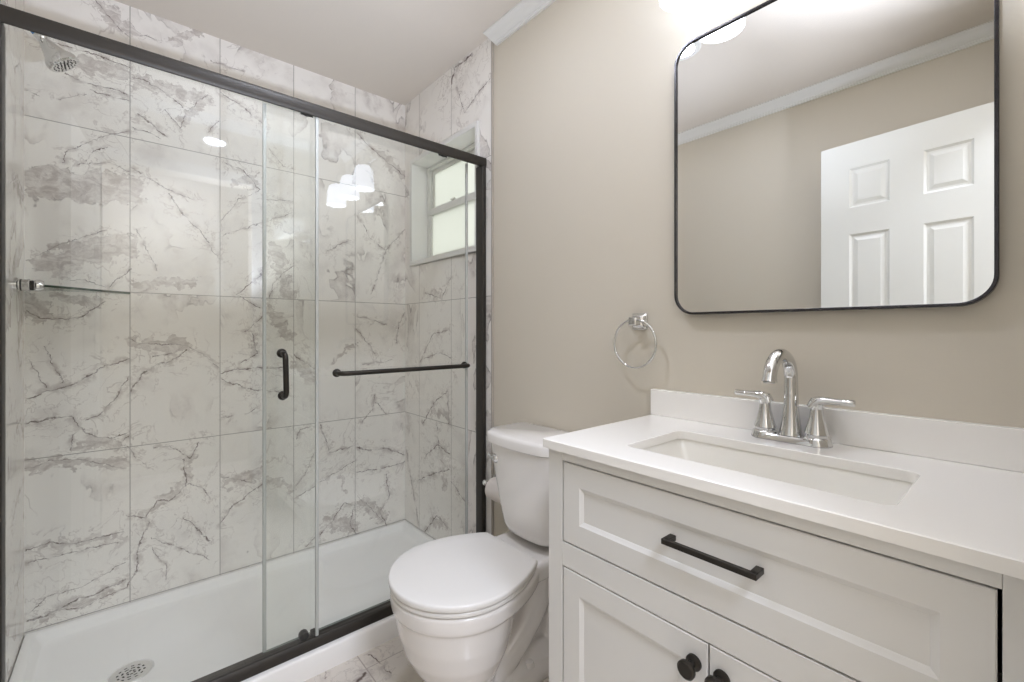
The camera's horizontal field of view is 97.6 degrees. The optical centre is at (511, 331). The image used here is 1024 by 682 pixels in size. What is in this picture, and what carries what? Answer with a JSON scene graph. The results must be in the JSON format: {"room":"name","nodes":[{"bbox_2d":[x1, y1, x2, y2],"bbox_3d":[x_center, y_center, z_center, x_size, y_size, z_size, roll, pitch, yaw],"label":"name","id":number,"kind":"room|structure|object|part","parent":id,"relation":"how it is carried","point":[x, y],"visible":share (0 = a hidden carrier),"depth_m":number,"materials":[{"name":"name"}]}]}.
{"room":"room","nodes":[
{"label":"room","id":0,"kind":"room"},
{"bbox_2d":[3,0,23,681],"bbox_3d":[-1.557,-0.076,1.223,0.215,2.432,0.784,0,0,-41],"label":"tiled wall","id":1,"kind":"structure","parent":0,"point":[14,36],"depth_m":1.46,"materials":[{"name":"tile"}]},
{"bbox_2d":[0,0,78,71],"bbox_3d":[-1.419,-0.882,1.351,0.162,0.166,0.083,0,0,-41],"label":"sprayer","id":2,"kind":"object","parent":1,"relation":"attached to","point":[57,59],"visible":0.78,"depth_m":1.35,"materials":[{"name":"silver metal"}]},
{"bbox_2d":[24,0,404,635],"bbox_3d":[-1.169,-0.076,2.140,1.590,2.432,0.100,0,0,-41],"label":"wall","id":3,"kind":"structure","parent":0,"point":[143,407],"depth_m":1.89,"materials":[{"name":"tile"}]},
{"bbox_2d":[13,277,130,293],"bbox_3d":[-1.554,-0.153,1.605,0.287,0.047,0.208,0,0,-41],"label":"corner shelf","id":4,"kind":"object","parent":3,"relation":"attached to","point":[18,284],"visible":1,"depth_m":1.49,"materials":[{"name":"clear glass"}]},
{"bbox_3d":[-1.558,-0.153,1.609,0.286,0.008,0.196,0,0,-41],"label":"glass plate","id":5,"kind":"part","parent":4,"relation":"part of","materials":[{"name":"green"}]},
{"bbox_2d":[114,0,520,104],"bbox_3d":[0.015,-1.332,0.629,1.823,0.080,3.935,0,0,-41],"label":"ceiling","id":6,"kind":"structure","parent":0,"point":[393,50],"depth_m":1.92,"materials":[{"name":"beige paint"}]},
{"bbox_2d":[304,636,548,681],"bbox_3d":[0.015,1.180,0.629,1.823,0.080,3.935,0,0,-41],"label":"floor","id":7,"kind":"structure","parent":0,"point":[386,662],"depth_m":1.51,"materials":[{"name":"tile"}]},
{"bbox_2d":[9,520,433,681],"bbox_3d":[-0.914,1.102,1.775,1.478,0.076,0.785,0,0,-41],"label":"shower tray","id":8,"kind":"object","parent":7,"relation":"on","point":[188,633],"visible":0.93,"depth_m":1.68,"materials":[{"name":"white plastic"}]},
{"bbox_2d":[0,4,486,681],"bbox_3d":[-0.680,0.146,1.503,1.478,1.834,0.108,0,0,-41],"label":"sliding shower door","id":9,"kind":"structure","parent":8,"relation":"on","point":[306,641],"depth_m":1.47,"materials":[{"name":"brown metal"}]},
{"bbox_3d":[-0.693,-0.747,1.518,1.478,0.042,0.066,0,0,-41],"label":"header rail","id":10,"kind":"part","parent":9,"relation":"part of","materials":[{"name":"brown metal"}]},
{"bbox_3d":[-0.726,0.138,1.428,0.033,0.167,0.054,0,0,-41],"label":"pull handle","id":11,"kind":"part","parent":9,"relation":"part of","materials":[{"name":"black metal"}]},
{"bbox_3d":[-0.499,0.145,1.703,0.799,1.778,0.006,0,0,-41],"label":"glass panel","id":12,"kind":"part","parent":9,"relation":"part of","materials":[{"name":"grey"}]},
{"bbox_2d":[388,422,568,681],"bbox_3d":[-0.082,0.749,1.449,0.636,0.783,0.410,0,0,-41],"label":"toilet","id":13,"kind":"object","parent":7,"relation":"on","point":[470,607],"visible":0.91,"depth_m":1.37,"materials":[{"name":"white ceramic"}]},
{"bbox_3d":[-0.163,0.749,1.379,0.414,0.014,0.402,0,0,-41],"label":"seat","id":14,"kind":"part","parent":13,"relation":"part of","materials":[{"name":"white plastic"}]},
{"bbox_3d":[-0.164,0.728,1.379,0.420,0.018,0.410,0,0,-41],"label":"lid","id":15,"kind":"part","parent":13,"relation":"part of","materials":[{"name":"white plastic"}]},
{"bbox_3d":[-0.084,0.941,1.448,0.620,0.398,0.401,0,0,-41],"label":"bowl","id":16,"kind":"part","parent":13,"relation":"part of","materials":[{"name":"white ceramic"}]},
{"bbox_3d":[-0.062,0.454,1.621,0.033,0.037,0.057,0,0,-27],"label":"flush lever","id":17,"kind":"part","parent":13,"relation":"part of","materials":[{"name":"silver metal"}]},
{"bbox_3d":[0.078,0.561,1.587,0.206,0.330,0.340,0,0,-41],"label":"tank","id":18,"kind":"part","parent":13,"relation":"part of","materials":[{"name":"white ceramic"}]},
{"bbox_3d":[0.074,0.378,1.584,0.223,0.042,0.362,0,0,-41],"label":"tank lid","id":19,"kind":"part","parent":13,"relation":"part of","materials":[{"name":"white ceramic"}]},
{"bbox_2d":[549,449,1023,681],"bbox_3d":[0.495,0.704,0.893,0.490,0.872,0.761,0,0,-41],"label":"vanity cabinet","id":20,"kind":"object","parent":7,"relation":"on","point":[651,579],"visible":0.94,"depth_m":0.72,"materials":[{"name":"white paint"}]},
{"bbox_3d":[0.230,0.770,0.889,0.019,0.484,0.330,0,0,-41],"label":"cabinet door","id":21,"kind":"part","parent":20,"relation":"part of","materials":[{"name":"white paint"}]},
{"bbox_3d":[0.303,0.572,0.765,0.034,0.031,0.031,0,0,-41],"label":"knob","id":22,"kind":"part","parent":20,"relation":"part of","materials":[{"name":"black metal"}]},
{"bbox_3d":[0.328,0.371,0.745,0.032,0.010,0.159,0,0,-41],"label":"drawer pull","id":23,"kind":"part","parent":20,"relation":"part of","materials":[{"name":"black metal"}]},
{"bbox_3d":[0.335,0.572,0.729,0.034,0.031,0.031,0,0,-41],"label":"knob","id":24,"kind":"part","parent":20,"relation":"part of","materials":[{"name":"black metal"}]},
{"bbox_3d":[0.448,0.770,0.636,0.019,0.484,0.330,0,0,-41],"label":"cabinet door","id":25,"kind":"part","parent":20,"relation":"part of","materials":[{"name":"white paint"}]},
{"bbox_2d":[543,389,1023,579],"bbox_3d":[0.505,0.219,0.904,0.480,0.096,0.781,0,0,-41],"label":"countertop","id":26,"kind":"structure","parent":20,"relation":"on","point":[964,503],"depth_m":0.81,"materials":[{"name":"white stone"}]},
{"bbox_2d":[642,439,913,504],"bbox_3d":[0.481,0.333,0.879,0.278,0.130,0.496,0,0,-41],"label":"sink","id":27,"kind":"object","parent":26,"relation":"in","point":[862,486],"visible":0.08,"depth_m":0.93,"materials":[{"name":"white ceramic"}]},
{"bbox_2d":[734,349,855,448],"bbox_3d":[0.617,0.141,1.014,0.192,0.210,0.191,0,0,0],"label":"faucet","id":28,"kind":"object","parent":26,"relation":"on","point":[816,431],"visible":1,"depth_m":1.00,"materials":[{"name":"silver metal"}]},
{"bbox_3d":[0.579,0.155,1.072,0.028,0.031,0.087,0,0,-41],"label":"lever","id":29,"kind":"part","parent":28,"relation":"part of","materials":[{"name":"silver metal"}]},
{"bbox_3d":[0.595,0.193,1.053,0.055,0.103,0.055,0,0,-41],"label":"handle","id":30,"kind":"part","parent":28,"relation":"part of","materials":[{"name":"silver metal"}]},
{"bbox_3d":[0.587,0.137,0.978,0.165,0.201,0.048,0,0,-41],"label":"spout","id":31,"kind":"part","parent":28,"relation":"part of","materials":[{"name":"silver metal"}]},
{"bbox_3d":[0.629,0.240,1.014,0.056,0.013,0.162,0,0,-41],"label":"plate","id":32,"kind":"part","parent":28,"relation":"part of","materials":[{"name":"silver metal"}]},
{"bbox_3d":[0.663,0.193,0.974,0.055,0.103,0.055,0,0,-41],"label":"handle","id":33,"kind":"part","parent":28,"relation":"part of","materials":[{"name":"silver metal"}]},
{"bbox_3d":[0.679,0.155,0.956,0.028,0.031,0.087,0,0,-41],"label":"lever","id":34,"kind":"part","parent":28,"relation":"part of","materials":[{"name":"silver metal"}]},
{"bbox_2d":[405,38,490,539],"bbox_3d":[-0.301,-0.076,2.295,0.128,2.432,0.799,0,0,-41],"label":"tiled wall","id":35,"kind":"structure","parent":0,"point":[434,291],"depth_m":2.24,"materials":[{"name":"tile"}]},
{"bbox_2d":[410,120,479,265],"bbox_3d":[-0.309,-0.657,2.293,0.141,0.589,0.638,0,0,-41],"label":"window","id":36,"kind":"structure","parent":35,"relation":"in","point":[437,183],"depth_m":2.42,"materials":[{"name":"white glass"}]},
{"bbox_3d":[-0.271,-0.657,2.325,0.042,0.539,0.590,0,0,-41],"label":"frame","id":37,"kind":"part","parent":36,"relation":"part of","materials":[{"name":"white plastic"}]},
{"bbox_3d":[-0.277,-0.547,2.320,0.020,0.292,0.562,0,0,-41],"label":"sash","id":38,"kind":"part","parent":36,"relation":"part of","materials":[{"name":"white plastic"}]},
{"bbox_3d":[-0.264,-0.780,2.331,0.016,0.265,0.562,0,0,-41],"label":"sash","id":39,"kind":"part","parent":36,"relation":"part of","materials":[{"name":"white plastic"}]},
{"bbox_3d":[-0.276,-0.547,2.321,0.004,0.248,0.522,0,0,-41],"label":"pane","id":40,"kind":"part","parent":36,"relation":"part of","materials":[{"name":"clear glass"}]},
{"bbox_3d":[-0.264,-0.780,2.331,0.004,0.222,0.522,0,0,-41],"label":"pane","id":41,"kind":"part","parent":36,"relation":"part of","materials":[{"name":"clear glass"}]},
{"bbox_2d":[494,0,1023,535],"bbox_3d":[0.516,-0.076,1.352,0.120,2.432,1.696,0,0,-41],"label":"wall","id":42,"kind":"structure","parent":0,"point":[584,90],"depth_m":1.42,"materials":[{"name":"beige paint"}]},
{"bbox_2d":[482,474,495,485],"bbox_3d":[-0.039,0.640,1.854,0.066,0.044,0.216,0,0,-41],"label":"toilet paper holder","id":43,"kind":"object","parent":42,"relation":"attached to","point":[485,481],"visible":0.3,"depth_m":1.90,"materials":[{"name":"silver metal"}]},
{"bbox_2d":[485,477,500,503],"bbox_3d":[-0.046,0.651,1.831,0.090,0.090,0.101,0,0,-41],"label":"toilet paper roll","id":44,"kind":"object","parent":43,"relation":"on","point":[491,489],"visible":0.41,"depth_m":1.81,"materials":[{"name":"white paper"}]},
{"bbox_2d":[491,41,493,535],"bbox_3d":[-0.084,-0.115,1.950,0.011,2.349,0.007,0,0,-41],"label":"trim","id":45,"kind":"structure","parent":42,"relation":"attached to","point":[492,43],"depth_m":1.95,"materials":[{"name":"beige"}]},
{"bbox_2d":[483,0,555,45],"bbox_3d":[0.413,-1.263,1.344,0.047,0.058,1.599,0,0,-41],"label":"trim","id":46,"kind":"structure","parent":42,"relation":"attached to","point":[524,11],"depth_m":1.80,"materials":[{"name":"white paint"}]},
{"bbox_2d":[613,313,656,368],"bbox_3d":[0.385,0.027,1.376,0.046,0.170,0.154,0,0,-41],"label":"towel ring","id":47,"kind":"object","parent":42,"relation":"attached to","point":[638,321],"visible":1,"depth_m":1.37,"materials":[{"name":"silver metal"}]},
{"bbox_3d":[0.371,-0.033,1.371,0.017,0.027,0.027,0,0,-41],"label":"post","id":48,"kind":"part","parent":47,"relation":"part of","materials":[{"name":"silver metal"}]},
{"bbox_2d":[659,0,705,12],"bbox_3d":[0.618,-0.991,0.998,0.186,0.249,0.587,0,0,-41],"label":"vanity light","id":49,"kind":"object","parent":42,"relation":"attached to","point":[673,6],"visible":1,"depth_m":1.21,"materials":[{"name":"white glass"}]},
{"bbox_2d":[674,0,999,314],"bbox_3d":[0.678,-0.428,1.049,0.028,0.760,0.628,0,0,-41],"label":"mirror","id":50,"kind":"object","parent":42,"relation":"attached to","point":[830,155],"visible":1,"depth_m":0.99,"materials":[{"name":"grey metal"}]},
{"bbox_2d":[651,389,1023,472],"bbox_3d":[0.678,0.209,1.053,0.024,0.075,0.781,0,0,-41],"label":"backsplash","id":51,"kind":"structure","parent":42,"relation":"attached to","point":[986,445],"depth_m":0.92,"materials":[{"name":"white stone"}]}
]}

